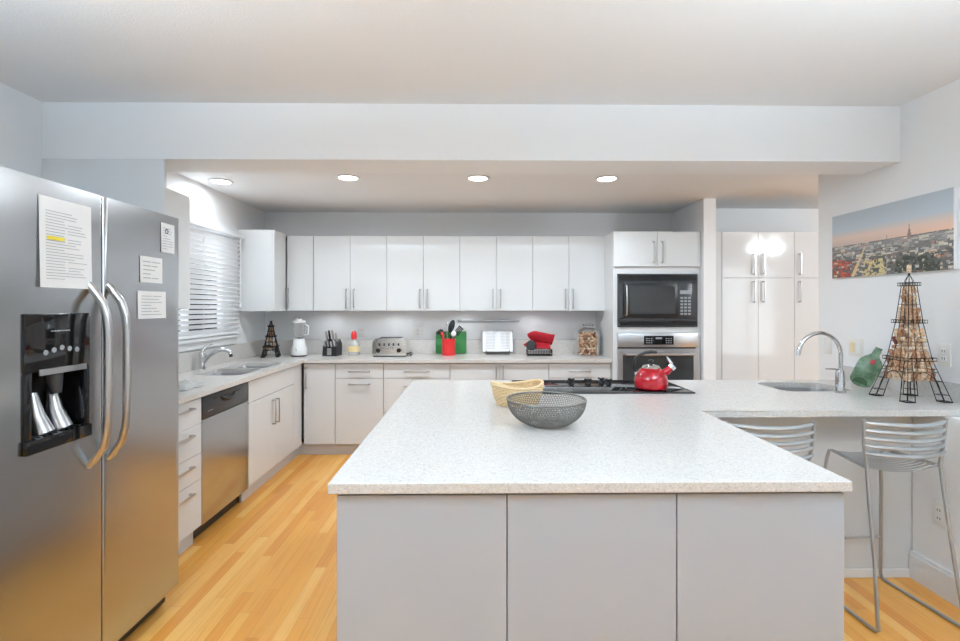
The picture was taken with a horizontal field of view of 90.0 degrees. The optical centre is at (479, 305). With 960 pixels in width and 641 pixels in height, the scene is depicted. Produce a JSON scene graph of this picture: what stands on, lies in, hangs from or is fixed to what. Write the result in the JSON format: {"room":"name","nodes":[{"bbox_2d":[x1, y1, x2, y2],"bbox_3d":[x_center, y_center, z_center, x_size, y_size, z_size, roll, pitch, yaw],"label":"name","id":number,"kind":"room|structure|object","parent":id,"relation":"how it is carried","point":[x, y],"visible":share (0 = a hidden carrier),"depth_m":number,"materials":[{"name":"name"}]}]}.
{"room":"kitchen","nodes":[
{"label":"kitchen","id":0,"kind":"room"},
{"bbox_2d":[0,82,41,177],"bbox_3d":[-2.575,0.115,-0.416,0.120,2.610,6.430,0,0,-1],"label":"wall","id":1,"kind":"structure","parent":0,"point":[20,113],"depth_m":2.67,"materials":[{"name":"white paint"}]},
{"bbox_2d":[42,159,166,214],"bbox_3d":[-2.200,-0.177,2.813,0.708,1.364,0.020,0,0,-1],"label":"wall","id":2,"kind":"structure","parent":0,"point":[142,183],"depth_m":2.80,"materials":[{"name":"white paint"}]},
{"bbox_2d":[167,172,264,352],"bbox_3d":[-2.339,0.210,3.967,0.120,2.420,2.290,0,0,-1],"label":"wall","id":3,"kind":"structure","parent":0,"point":[207,203],"depth_m":4.38,"materials":[{"name":"white paint"}]},
{"bbox_2d":[167,188,189,308],"bbox_3d":[-2.082,-0.347,2.994,0.370,0.735,0.296,0,0,-1],"label":"upper cabinet","id":4,"kind":"object","parent":3,"relation":"attached to","point":[178,204],"visible":0.28,"depth_m":3.06,"materials":[{"name":"white paint"}]},
{"bbox_2d":[178,215,240,351],"bbox_3d":[-2.302,-0.180,3.807,0.170,1.050,1.330,0,0,-1],"label":"window","id":5,"kind":"structure","parent":3,"relation":"in","point":[197,343],"depth_m":4.07,"materials":[{"name":"white paint"}]},
{"bbox_2d":[178,219,243,339],"bbox_3d":[-2.219,-0.203,3.821,0.105,0.903,1.255,0,0,-1],"label":"blind","id":6,"kind":"object","parent":5,"relation":"attached to","point":[204,239],"visible":0.6,"depth_m":3.99,"materials":[{"name":"white plastic"}]},
{"bbox_2d":[178,340,264,373],"bbox_3d":[-2.268,0.431,3.972,0.020,0.147,2.278,0,0,-1],"label":"backsplash","id":7,"kind":"structure","parent":3,"relation":"attached to","point":[187,361],"depth_m":4.20,"materials":[{"name":"stone"}]},
{"bbox_2d":[237,230,288,310],"bbox_3d":[-2.092,-0.334,4.805,0.393,0.763,0.618,0,0,-1],"label":"upper cabinet","id":8,"kind":"object","parent":3,"relation":"attached to","point":[263,252],"visible":0.91,"depth_m":4.50,"materials":[{"name":"white paint"}]},
{"bbox_2d":[42,102,899,174],"bbox_3d":[-0.026,-1.055,2.970,5.060,0.390,0.280,0,0,-1],"label":"soffit","id":9,"kind":"object","parent":3,"relation":"attached to","point":[192,137],"depth_m":2.83,"materials":[{"name":"white paint"}]},
{"bbox_2d":[176,172,769,212],"bbox_3d":[-0.101,-1.030,4.184,4.600,0.060,2.150,0,0,-1],"label":"ceiling","id":10,"kind":"structure","parent":0,"point":[266,192],"depth_m":4.27,"materials":[{"name":"white paint"}]},
{"bbox_2d":[207,178,233,184],"bbox_3d":[-2.077,-0.995,3.845,0.190,0.009,0.190,0,0,-1],"label":"recessed light","id":11,"kind":"object","parent":10,"relation":"in","point":[218,181],"visible":1,"depth_m":3.84,"materials":[{"name":"white paint"}]},
{"bbox_2d":[211,180,230,183],"bbox_3d":[-2.077,-0.997,3.845,0.142,0.002,0.142,0,0,-1],"label":"diffuser","id":12,"kind":"object","parent":11,"relation":"attached to","point":[212,181],"depth_m":3.84,"materials":[{"name":"white plastic"}]},
{"bbox_2d":[336,174,360,181],"bbox_3d":[-1.026,-0.995,3.738,0.190,0.009,0.190,0,0,-1],"label":"recessed light","id":13,"kind":"object","parent":10,"relation":"in","point":[348,178],"visible":1,"depth_m":3.74,"materials":[{"name":"white paint"}]},
{"bbox_2d":[339,176,357,180],"bbox_3d":[-1.026,-0.997,3.738,0.142,0.002,0.142,0,0,-1],"label":"diffuser","id":14,"kind":"object","parent":13,"relation":"attached to","point":[343,178],"depth_m":3.75,"materials":[{"name":"white plastic"}]},
{"bbox_2d":[466,175,489,181],"bbox_3d":[-0.016,-0.995,3.750,0.190,0.009,0.190,0,0,-1],"label":"recessed light","id":15,"kind":"object","parent":10,"relation":"in","point":[473,178],"visible":1,"depth_m":3.75,"materials":[{"name":"white paint"}]},
{"bbox_2d":[469,176,486,180],"bbox_3d":[-0.016,-0.997,3.750,0.142,0.002,0.142,0,0,-1],"label":"diffuser","id":16,"kind":"object","parent":15,"relation":"attached to","point":[471,178],"depth_m":3.75,"materials":[{"name":"white plastic"}]},
{"bbox_2d":[595,175,618,182],"bbox_3d":[0.994,-0.995,3.762,0.190,0.009,0.190,0,0,-1],"label":"recessed light","id":17,"kind":"object","parent":10,"relation":"in","point":[608,178],"visible":1,"depth_m":3.75,"materials":[{"name":"white paint"}]},
{"bbox_2d":[598,177,615,180],"bbox_3d":[0.994,-0.997,3.762,0.142,0.002,0.142,0,0,-1],"label":"diffuser","id":18,"kind":"object","parent":17,"relation":"attached to","point":[599,178],"depth_m":3.76,"materials":[{"name":"white plastic"}]},
{"bbox_2d":[0,0,959,105],"bbox_3d":[0.015,-1.220,-0.385,5.300,0.060,6.430,0,0,-1],"label":"ceiling","id":19,"kind":"structure","parent":0,"point":[545,52],"depth_m":2.23,"materials":[{"name":"white paint"}]},
{"bbox_2d":[124,439,959,640],"bbox_3d":[1.889,1.450,0.873,9.000,0.060,8.900,0,0,-1],"label":"floor","id":20,"kind":"structure","parent":0,"point":[266,569],"depth_m":2.43,"materials":[{"name":"brown wood"}]},
{"bbox_2d":[0,166,177,640],"bbox_3d":[-1.831,0.499,1.835,0.942,1.838,0.944,0,0,-1],"label":"refrigerator","id":21,"kind":"object","parent":20,"relation":"on","point":[89,386],"visible":1,"depth_m":1.75,"materials":[{"name":"grey metal"}]},
{"bbox_2d":[38,194,91,288],"bbox_3d":[-1.436,-0.213,1.670,0.007,0.303,0.215,0,0,-1],"label":"paper notice","id":22,"kind":"object","parent":21,"relation":"attached to","point":[65,250],"visible":1,"depth_m":1.66,"materials":[{"name":"white paper"}]},
{"bbox_2d":[140,255,161,283],"bbox_3d":[-1.443,-0.159,2.110,0.002,0.113,0.145,0,0,-1],"label":"paper notice","id":23,"kind":"object","parent":21,"relation":"attached to","point":[150,267],"visible":1,"depth_m":2.10,"materials":[{"name":"white paper"}]},
{"bbox_2d":[137,291,165,318],"bbox_3d":[-1.444,-0.005,2.115,0.002,0.120,0.185,0,0,-1],"label":"paper notice","id":24,"kind":"object","parent":21,"relation":"attached to","point":[151,304],"visible":1,"depth_m":2.11,"materials":[{"name":"white paper"}]},
{"bbox_2d":[161,222,173,253],"bbox_3d":[-1.445,-0.312,2.223,0.002,0.135,0.096,0,0,-1],"label":"paper notice","id":25,"kind":"object","parent":21,"relation":"attached to","point":[167,230],"visible":1,"depth_m":2.22,"materials":[{"name":"white paper"}]},
{"bbox_2d":[178,397,200,555],"bbox_3d":[-1.942,0.978,2.602,0.630,0.884,0.530,0,0,-1],"label":"base cabinet","id":26,"kind":"object","parent":20,"relation":"on","point":[189,413],"visible":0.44,"depth_m":2.75,"materials":[{"name":"grey wood"}]},
{"bbox_2d":[193,382,247,539],"bbox_3d":[-1.947,0.979,3.164,0.604,0.873,0.582,0,0,-1],"label":"dishwasher","id":27,"kind":"object","parent":20,"relation":"on","point":[224,413],"visible":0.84,"depth_m":3.12,"materials":[{"name":"grey metal"}]},
{"bbox_2d":[239,366,293,501],"bbox_3d":[-1.958,0.978,3.906,0.630,0.884,0.880,0,0,-1],"label":"base cabinet","id":28,"kind":"object","parent":20,"relation":"on","point":[271,396],"visible":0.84,"depth_m":3.82,"materials":[{"name":"grey wood"}]},
{"bbox_2d":[289,364,304,461],"bbox_3d":[-1.712,0.983,4.478,0.077,0.875,0.254,0,0,-1],"label":"cabinet filler","id":29,"kind":"object","parent":20,"relation":"on","point":[299,447],"visible":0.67,"depth_m":4.46,"materials":[{"name":"white paint"}]},
{"bbox_2d":[304,363,336,453],"bbox_3d":[-1.526,0.978,4.812,0.301,0.884,0.610,0,0,-1],"label":"base cabinet","id":30,"kind":"object","parent":20,"relation":"on","point":[319,378],"visible":0.82,"depth_m":4.54,"materials":[{"name":"grey wood"}]},
{"bbox_2d":[335,363,383,453],"bbox_3d":[-1.146,0.978,4.816,0.455,0.884,0.610,0,0,-1],"label":"base cabinet","id":31,"kind":"object","parent":20,"relation":"on","point":[359,387],"visible":0.84,"depth_m":4.55,"materials":[{"name":"grey wood"}]},
{"bbox_2d":[384,363,449,414],"bbox_3d":[-0.603,0.978,4.823,0.628,0.884,0.610,0,0,-1],"label":"base cabinet","id":32,"kind":"object","parent":20,"relation":"on","point":[397,376],"visible":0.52,"depth_m":4.55,"materials":[{"name":"grey wood"}]},
{"bbox_2d":[337,493,505,640],"bbox_3d":[-0.179,0.978,2.303,0.492,0.884,1.840,0,0,-1],"label":"base cabinet","id":33,"kind":"object","parent":20,"relation":"on","point":[411,567],"visible":0.52,"depth_m":1.38,"materials":[{"name":"grey paint"}]},
{"bbox_2d":[450,363,548,379],"bbox_3d":[0.182,0.978,4.832,0.938,0.884,0.610,0,0,-1],"label":"base cabinet","id":34,"kind":"object","parent":20,"relation":"on","point":[458,371],"visible":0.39,"depth_m":4.56,"materials":[{"name":"grey wood"}]},
{"bbox_2d":[178,353,611,404],"bbox_3d":[-0.508,0.520,3.736,3.531,0.031,2.793,0,0,-1],"label":"countertop","id":35,"kind":"structure","parent":34,"relation":"on","point":[213,383],"depth_m":4.52,"materials":[{"name":"stone"}]},
{"bbox_2d":[178,379,204,390],"bbox_3d":[-1.896,0.482,2.957,0.320,0.038,0.284,0,0,-1],"label":"dish towel","id":36,"kind":"object","parent":35,"relation":"on","point":[187,384],"visible":0.38,"depth_m":2.94,"materials":[{"name":"white fabric"}]},
{"bbox_2d":[197,343,232,370],"bbox_3d":[-2.104,0.400,3.819,0.247,0.210,0.060,0,0,-29],"label":"faucet","id":37,"kind":"object","parent":35,"relation":"on","point":[203,359],"visible":1,"depth_m":3.78,"materials":[{"name":"silver metal"}]},
{"bbox_2d":[209,366,269,374],"bbox_3d":[-1.935,0.622,3.897,0.399,0.172,0.834,0,0,-1],"label":"sink","id":38,"kind":"object","parent":35,"relation":"in","point":[221,373],"visible":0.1,"depth_m":3.88,"materials":[{"name":"silver metal"}]},
{"bbox_2d":[261,321,280,357],"bbox_3d":[-2.078,0.326,4.775,0.174,0.356,0.174,0,0,-18],"label":"tower","id":39,"kind":"object","parent":35,"relation":"on","point":[277,351],"visible":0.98,"depth_m":4.74,"materials":[{"name":"black metal"}]},
{"bbox_2d":[291,319,308,356],"bbox_3d":[-1.824,0.317,4.838,0.160,0.375,0.160,0,0,44],"label":"blender","id":40,"kind":"object","parent":35,"relation":"on","point":[298,349],"visible":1,"depth_m":4.79,"materials":[{"name":"white plastic"}]},
{"bbox_2d":[293,323,308,338],"bbox_3d":[-1.803,0.247,4.838,0.162,0.165,0.120,0,0,-1],"label":"jar","id":41,"kind":"object","parent":40,"relation":"on","point":[298,328],"depth_m":4.79,"materials":[{"name":"clear plastic"}]},
{"bbox_2d":[322,330,341,355],"bbox_3d":[-1.510,0.372,4.900,0.144,0.264,0.173,0,0,5],"label":"knife block","id":42,"kind":"object","parent":35,"relation":"on","point":[331,347],"visible":1,"depth_m":4.86,"materials":[{"name":"black plastic"}]},
{"bbox_2d":[348,331,359,354],"bbox_3d":[-1.295,0.380,4.935,0.123,0.250,0.079,0,0,-1],"label":"soap bottle","id":43,"kind":"object","parent":35,"relation":"on","point":[353,346],"visible":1,"depth_m":4.91,"materials":[{"name":"white plastic"}]},
{"bbox_2d":[372,337,412,356],"bbox_3d":[-0.873,0.412,4.880,0.392,0.184,0.280,0,0,-1],"label":"toaster","id":44,"kind":"object","parent":35,"relation":"on","point":[381,346],"visible":1,"depth_m":4.76,"materials":[{"name":"silver metal"}]},
{"bbox_2d":[442,338,455,355],"bbox_3d":[-0.322,0.420,4.926,0.142,0.169,0.142,0,0,-1],"label":"utensil crock","id":45,"kind":"object","parent":35,"relation":"on","point":[448,345],"visible":0.96,"depth_m":4.87,"materials":[{"name":"red ceramic"}]},
{"bbox_2d":[448,320,454,338],"bbox_3d":[-0.295,0.318,4.928,0.075,0.353,0.031,0,0,17],"label":"turner","id":46,"kind":"object","parent":45,"relation":"in","point":[451,326],"visible":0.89,"depth_m":4.92,"materials":[{"name":"black plastic"}]},
{"bbox_2d":[453,325,462,338],"bbox_3d":[-0.270,0.347,4.923,0.207,0.298,0.015,0,0,-6],"label":"slotted spatula","id":47,"kind":"object","parent":45,"relation":"in","point":[458,331],"visible":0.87,"depth_m":4.93,"materials":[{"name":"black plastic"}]},
{"bbox_2d":[436,331,465,352],"bbox_3d":[-0.307,0.386,5.100,0.324,0.233,0.047,0,0,-1],"label":"cutting board","id":48,"kind":"object","parent":35,"relation":"on","point":[460,342],"visible":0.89,"depth_m":5.09,"materials":[{"name":"green plastic"}]},
{"bbox_2d":[486,350,509,354],"bbox_3d":[0.184,0.392,5.028,0.300,0.223,0.127,0,0,-1],"label":"book stand","id":49,"kind":"object","parent":35,"relation":"on","point":[486,350],"visible":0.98,"depth_m":4.97,"materials":[{"name":"grey metal"}]},
{"bbox_2d":[482,331,512,351],"bbox_3d":[0.184,0.368,5.018,0.326,0.221,0.089,0,0,-1],"label":"cookbook","id":50,"kind":"object","parent":49,"relation":"on","point":[492,341],"visible":1,"depth_m":5.01,"materials":[{"name":"white paper"}]},
{"bbox_2d":[526,349,552,355],"bbox_3d":[0.605,0.471,4.908,0.256,0.062,0.146,0,0,-1],"label":"wire basket","id":51,"kind":"object","parent":35,"relation":"on","point":[550,351],"visible":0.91,"depth_m":4.84,"materials":[{"name":"black metal"}]},
{"bbox_2d":[526,340,535,349],"bbox_3d":[0.515,0.395,4.829,0.104,0.102,0.031,0,0,8],"label":"pot holder","id":52,"kind":"object","parent":51,"relation":"on","point":[531,345],"visible":1,"depth_m":4.82,"materials":[{"name":"black fabric"}]},
{"bbox_2d":[523,341,550,348],"bbox_3d":[0.579,0.392,4.927,0.271,0.096,0.155,0,0,1],"label":"oven mitt","id":53,"kind":"object","parent":51,"relation":"in","point":[538,345],"visible":0.65,"depth_m":4.87,"materials":[{"name":"red fabric"}]},
{"bbox_2d":[527,331,554,344],"bbox_3d":[0.620,0.329,4.910,0.277,0.152,0.102,0,0,0],"label":"oven mitt","id":54,"kind":"object","parent":53,"relation":"on","point":[540,337],"visible":0.97,"depth_m":4.87,"materials":[{"name":"red fabric"}]},
{"bbox_2d":[576,322,599,355],"bbox_3d":[1.105,0.334,4.914,0.248,0.342,0.248,0,0,-1],"label":"glass jar","id":55,"kind":"object","parent":35,"relation":"on","point":[583,325],"visible":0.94,"depth_m":4.86,"materials":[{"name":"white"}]},
{"bbox_2d":[549,363,610,379],"bbox_3d":[0.948,0.978,4.842,0.590,0.884,0.610,0,0,-1],"label":"base cabinet","id":56,"kind":"object","parent":20,"relation":"on","point":[557,371],"visible":0.27,"depth_m":4.57,"materials":[{"name":"grey wood"}]},
{"bbox_2d":[506,493,675,640],"bbox_3d":[0.313,0.978,2.309,0.493,0.884,1.840,0,0,-1],"label":"base cabinet","id":57,"kind":"object","parent":20,"relation":"on","point":[580,566],"visible":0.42,"depth_m":1.39,"materials":[{"name":"grey paint"}]},
{"bbox_2d":[328,380,959,493],"bbox_3d":[1.032,0.520,2.328,2.955,0.031,1.893,0,0,-1],"label":"countertop","id":58,"kind":"structure","parent":57,"relation":"on","point":[439,436],"depth_m":1.75,"materials":[{"name":"stone"}]},
{"bbox_2d":[490,379,543,406],"bbox_3d":[0.192,0.441,2.471,0.291,0.126,0.205,0,0,-18],"label":"wicker basket","id":59,"kind":"object","parent":58,"relation":"on","point":[501,390],"visible":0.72,"depth_m":2.41,"materials":[{"name":"brown wicker"}]},
{"bbox_2d":[506,391,586,427],"bbox_3d":[0.283,0.448,2.049,0.342,0.112,0.342,0,0,-20],"label":"bowl","id":60,"kind":"object","parent":58,"relation":"on","point":[548,421],"visible":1,"depth_m":1.97,"materials":[{"name":"grey metal"}]},
{"bbox_2d":[511,377,694,393],"bbox_3d":[0.724,0.485,2.989,1.028,0.039,0.458,0,0,-1],"label":"cooktop","id":61,"kind":"object","parent":58,"relation":"in","point":[586,386],"visible":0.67,"depth_m":2.93,"materials":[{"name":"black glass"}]},
{"bbox_2d":[633,350,675,390],"bbox_3d":[1.033,0.381,2.870,0.219,0.231,0.196,0,0,45],"label":"tea kettle","id":62,"kind":"object","parent":61,"relation":"on","point":[650,377],"visible":1,"depth_m":2.82,"materials":[{"name":"red metal"}]},
{"bbox_2d":[772,387,832,390],"bbox_3d":[2.023,0.622,3.007,0.454,0.172,0.359,0,0,-1],"label":"bar sink","id":63,"kind":"object","parent":58,"relation":"in","point":[779,388],"visible":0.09,"depth_m":3.17,"materials":[{"name":"silver metal"}]},
{"bbox_2d":[796,331,845,392],"bbox_3d":[2.062,0.329,2.850,0.295,0.352,0.159,0,0,-1],"label":"gooseneck faucet","id":64,"kind":"object","parent":58,"relation":"on","point":[839,373],"visible":1,"depth_m":2.89,"materials":[{"name":"silver metal"}]},
{"bbox_2d":[850,347,882,386],"bbox_3d":[2.393,0.377,2.973,0.166,0.251,0.062,0,0,28],"label":"bottle","id":65,"kind":"object","parent":58,"relation":"on","point":[866,370],"visible":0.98,"depth_m":2.96,"materials":[{"name":"green glass"}]},
{"bbox_2d":[869,273,953,402],"bbox_3d":[2.336,0.162,2.614,0.244,0.684,0.244,0,0,-1],"label":"tower","id":66,"kind":"object","parent":58,"relation":"on","point":[907,394],"visible":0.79,"depth_m":2.58,"materials":[{"name":"black metal"}]},
{"bbox_2d":[891,371,897,379],"bbox_3d":[2.270,0.380,2.626,0.033,0.047,0.021,0,0,18],"label":"cork","id":67,"kind":"object","parent":66,"relation":"in","point":[894,375],"visible":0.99,"depth_m":2.62,"materials":[{"name":"beige wood"}]},
{"bbox_2d":[905,373,910,381],"bbox_3d":[2.271,0.379,2.547,0.025,0.045,0.021,0,0,-43],"label":"cork","id":68,"kind":"object","parent":66,"relation":"in","point":[909,374],"visible":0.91,"depth_m":2.54,"materials":[{"name":"beige wood"}]},
{"bbox_2d":[904,328,912,336],"bbox_3d":[2.301,0.142,2.577,0.038,0.046,0.021,0,0,5],"label":"cork","id":69,"kind":"object","parent":66,"relation":"in","point":[906,329],"visible":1,"depth_m":2.57,"materials":[{"name":"beige wood"}]},
{"bbox_2d":[906,265,911,272],"bbox_3d":[2.336,-0.202,2.614,0.022,0.043,0.022,0,0,-1],"label":"cork","id":70,"kind":"object","parent":66,"relation":"in","point":[909,267],"visible":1,"depth_m":2.60,"materials":[{"name":"beige wood"}]},
{"bbox_2d":[910,337,916,345],"bbox_3d":[2.323,0.191,2.573,0.033,0.047,0.021,0,0,-21],"label":"cork","id":71,"kind":"object","parent":66,"relation":"in","point":[912,343],"visible":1,"depth_m":2.57,"materials":[{"name":"beige wood"}]},
{"bbox_2d":[915,338,921,345],"bbox_3d":[2.350,0.193,2.573,0.022,0.047,0.034,0,0,-12],"label":"cork","id":72,"kind":"object","parent":66,"relation":"in","point":[918,341],"visible":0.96,"depth_m":2.57,"materials":[{"name":"beige wood"}]},
{"bbox_2d":[916,346,926,349],"bbox_3d":[2.365,0.226,2.571,0.043,0.022,0.022,1,0,2],"label":"cork","id":73,"kind":"object","parent":66,"relation":"in","point":[917,347],"visible":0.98,"depth_m":2.56,"materials":[{"name":"beige wood"}]},
{"bbox_2d":[920,338,926,345],"bbox_3d":[2.377,0.193,2.574,0.034,0.047,0.022,0,0,0],"label":"cork","id":74,"kind":"object","parent":66,"relation":"in","point":[924,340],"visible":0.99,"depth_m":2.56,"materials":[{"name":"beige wood"}]},
{"bbox_2d":[596,231,700,379],"bbox_3d":[1.659,0.360,4.813,0.824,2.120,0.695,0,0,-1],"label":"oven tower","id":75,"kind":"object","parent":20,"relation":"on","point":[624,252],"visible":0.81,"depth_m":4.52,"materials":[{"name":"white paint"}]},
{"bbox_2d":[617,274,697,326],"bbox_3d":[1.665,-0.052,4.692,0.755,0.500,0.458,0,0,-1],"label":"microwave","id":76,"kind":"object","parent":75,"relation":"in","point":[672,299],"visible":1,"depth_m":4.50,"materials":[{"name":"grey plastic"}]},
{"bbox_2d":[617,333,697,379],"bbox_3d":[1.665,0.615,4.752,0.755,0.720,0.638,0,0,-1],"label":"wall oven","id":77,"kind":"object","parent":75,"relation":"in","point":[681,349],"visible":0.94,"depth_m":4.50,"materials":[{"name":"silver metal"}]},
{"bbox_2d":[716,232,721,379],"bbox_3d":[2.238,0.360,4.543,0.086,2.120,0.020,0,0,-1],"label":"filler panel","id":78,"kind":"object","parent":20,"relation":"on","point":[718,234],"visible":0.36,"depth_m":4.53,"materials":[{"name":"white paint"}]},
{"bbox_2d":[722,232,793,379],"bbox_3d":[2.623,0.360,4.825,0.690,2.120,0.655,0,0,-1],"label":"pantry cabinet","id":79,"kind":"object","parent":20,"relation":"on","point":[758,267],"visible":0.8,"depth_m":4.53,"materials":[{"name":"white paint"}]},
{"bbox_2d":[675,492,843,640],"bbox_3d":[0.806,0.978,2.315,0.492,0.884,1.840,0,0,-1],"label":"base cabinet","id":80,"kind":"object","parent":20,"relation":"on","point":[751,566],"visible":0.31,"depth_m":1.40,"materials":[{"name":"grey paint"}]},
{"bbox_2d":[724,421,815,461],"bbox_3d":[1.275,0.963,2.235,0.415,0.911,0.413,0,0,-1],"label":"bar stool","id":81,"kind":"object","parent":20,"relation":"on","point":[810,455],"visible":0.13,"depth_m":2.07,"materials":[{"name":"silver metal"}]},
{"bbox_2d":[794,232,818,379],"bbox_3d":[3.313,0.360,4.833,0.690,2.120,0.655,0,0,-1],"label":"pantry cabinet","id":82,"kind":"object","parent":20,"relation":"on","point":[806,244],"visible":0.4,"depth_m":4.54,"materials":[{"name":"white paint"}]},
{"bbox_2d":[716,417,911,577],"bbox_3d":[1.768,0.978,2.868,1.440,0.884,0.728,0,0,-1],"label":"bar cabinet","id":83,"kind":"object","parent":20,"relation":"on","point":[836,433],"visible":0.27,"depth_m":2.52,"materials":[{"name":"white paint"}]},
{"bbox_2d":[823,418,959,632],"bbox_3d":[1.904,0.963,2.279,0.415,0.911,0.413,0,0,-4],"label":"bar stool","id":84,"kind":"object","parent":20,"relation":"on","point":[878,460],"visible":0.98,"depth_m":2.14,"materials":[{"name":"silver metal"}]},
{"bbox_2d":[265,209,818,438],"bbox_3d":[1.961,0.170,5.224,8.750,2.500,0.120,0,0,-1],"label":"wall","id":85,"kind":"structure","parent":0,"point":[564,324],"depth_m":5.14,"materials":[{"name":"white paint"}]},
{"bbox_2d":[287,236,313,310],"bbox_3d":[-1.795,-0.326,4.931,0.264,0.748,0.375,0,0,-1],"label":"upper cabinet","id":86,"kind":"object","parent":85,"relation":"attached to","point":[300,249],"visible":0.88,"depth_m":4.78,"materials":[{"name":"grey wood"}]},
{"bbox_2d":[314,236,386,310],"bbox_3d":[-1.296,-0.326,4.937,0.726,0.748,0.375,0,0,-1],"label":"upper cabinet","id":87,"kind":"object","parent":85,"relation":"attached to","point":[350,272],"visible":0.89,"depth_m":4.79,"materials":[{"name":"grey wood"}]},
{"bbox_2d":[358,328,364,336],"bbox_3d":[-1.263,0.280,5.120,0.072,0.100,0.008,0,0,-1],"label":"wall outlet","id":88,"kind":"object","parent":85,"relation":"attached to","point":[361,331],"visible":1,"depth_m":5.12,"materials":[{"name":"white plastic"}]},
{"bbox_2d":[412,328,423,336],"bbox_3d":[-0.663,0.280,5.128,0.118,0.100,0.008,0,0,-1],"label":"wall outlet","id":89,"kind":"object","parent":85,"relation":"attached to","point":[416,332],"visible":1,"depth_m":5.13,"materials":[{"name":"white plastic"}]},
{"bbox_2d":[387,236,459,310],"bbox_3d":[-0.568,-0.326,4.946,0.726,0.748,0.375,0,0,-1],"label":"upper cabinet","id":90,"kind":"object","parent":85,"relation":"attached to","point":[423,272],"visible":0.99,"depth_m":4.79,"materials":[{"name":"grey"}]},
{"bbox_2d":[266,339,594,353],"bbox_3d":[-0.515,0.431,5.124,3.511,0.147,0.019,0,0,-1],"label":"backsplash","id":91,"kind":"structure","parent":85,"relation":"attached to","point":[415,345],"depth_m":5.11,"materials":[{"name":"stone"}]},
{"bbox_2d":[458,320,519,321],"bbox_3d":[0.092,0.158,5.127,0.660,0.026,0.022,0,0,-1],"label":"rail","id":92,"kind":"object","parent":85,"relation":"attached to","point":[458,320],"visible":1,"depth_m":5.12,"materials":[{"name":"silver metal"}]},
{"bbox_2d":[460,236,531,310],"bbox_3d":[0.161,-0.326,4.955,0.726,0.748,0.375,0,0,-1],"label":"upper cabinet","id":93,"kind":"object","parent":85,"relation":"attached to","point":[496,271],"visible":1,"depth_m":4.80,"materials":[{"name":"grey"}]},
{"bbox_2d":[532,236,603,310],"bbox_3d":[0.889,-0.326,4.964,0.726,0.748,0.375,0,0,-1],"label":"upper cabinet","id":94,"kind":"object","parent":85,"relation":"attached to","point":[568,271],"visible":0.95,"depth_m":4.81,"materials":[{"name":"grey"}]},
{"bbox_2d":[673,199,715,379],"bbox_3d":[2.134,0.210,4.816,0.115,2.420,0.700,0,0,-1],"label":"wall","id":95,"kind":"structure","parent":0,"point":[700,216],"depth_m":4.47,"materials":[{"name":"white paint"}]},
{"bbox_2d":[716,174,818,208],"bbox_3d":[4.293,-1.080,2.633,4.150,0.060,5.360,0,0,-1],"label":"ceiling","id":96,"kind":"structure","parent":0,"point":[772,191],"depth_m":4.52,"materials":[{"name":"white paint"}]},
{"bbox_2d":[819,79,959,383],"bbox_3d":[2.600,0.115,-0.013,0.120,2.610,7.110,0,0,-1],"label":"wall","id":97,"kind":"structure","parent":0,"point":[864,307],"depth_m":2.88,"materials":[{"name":"white paint"}]},
{"bbox_2d":[824,337,831,353],"bbox_3d":[2.494,0.280,3.441,0.009,0.118,0.072,0,0,-1],"label":"switch plate","id":98,"kind":"object","parent":97,"relation":"attached to","point":[827,341],"visible":0.87,"depth_m":3.44,"materials":[{"name":"white plastic"}]},
{"bbox_2d":[849,338,862,356],"bbox_3d":[2.497,0.275,3.191,0.009,0.118,0.118,0,0,-1],"label":"switch plate","id":99,"kind":"object","parent":97,"relation":"attached to","point":[855,345],"visible":0.91,"depth_m":3.19,"materials":[{"name":"white plastic"}]},
{"bbox_2d":[832,187,957,278],"bbox_3d":[2.493,-0.409,2.948,0.022,0.432,0.855,0,0,-1],"label":"picture","id":100,"kind":"object","parent":97,"relation":"attached to","point":[921,231],"visible":1,"depth_m":2.85,"materials":[{"name":"multicoloured paper"}]},
{"bbox_2d":[843,365,959,402],"bbox_3d":[2.495,0.457,2.814,0.020,0.097,0.957,0,0,-1],"label":"backsplash","id":101,"kind":"structure","parent":97,"relation":"attached to","point":[924,387],"depth_m":2.69,"materials":[{"name":"stone"}]},
{"bbox_2d":[937,343,950,365],"bbox_3d":[2.504,0.263,2.591,0.008,0.118,0.072,0,0,-1],"label":"wall outlet","id":102,"kind":"object","parent":97,"relation":"attached to","point":[943,350],"visible":1,"depth_m":2.59,"materials":[{"name":"white plastic"}]},
{"bbox_2d":[912,416,959,575],"bbox_3d":[2.423,0.979,-0.478,0.246,0.883,5.985,0,0,-1],"label":"wall","id":103,"kind":"structure","parent":0,"point":[930,540],"depth_m":2.38,"materials":[{"name":"white paint"}]},
{"bbox_2d":[909,550,959,608],"bbox_3d":[2.291,1.349,-0.455,0.018,0.142,5.935,0,0,-1],"label":"baseboard","id":104,"kind":"structure","parent":103,"relation":"attached to","point":[934,577],"depth_m":2.38,"materials":[{"name":"white paint"}]},
{"bbox_2d":[932,499,946,528],"bbox_3d":[2.261,1.025,2.363,0.008,0.118,0.072,0,0,-1],"label":"wall outlet","id":105,"kind":"object","parent":103,"relation":"attached to","point":[938,514],"visible":0.88,"depth_m":2.36,"materials":[{"name":"white plastic"}]},
{"bbox_2d":[936,506,941,513],"bbox_3d":[2.259,1.005,2.363,0.003,0.028,0.032,0,0,-1],"label":"socket","id":106,"kind":"object","parent":105,"relation":"attached to","point":[938,508],"depth_m":2.36,"materials":[{"name":"white plastic"}]},
{"bbox_2d":[936,514,941,521],"bbox_3d":[2.259,1.045,2.363,0.003,0.028,0.032,0,0,-1],"label":"socket","id":107,"kind":"object","parent":105,"relation":"attached to","point":[938,516],"depth_m":2.36,"materials":[{"name":"white plastic"}]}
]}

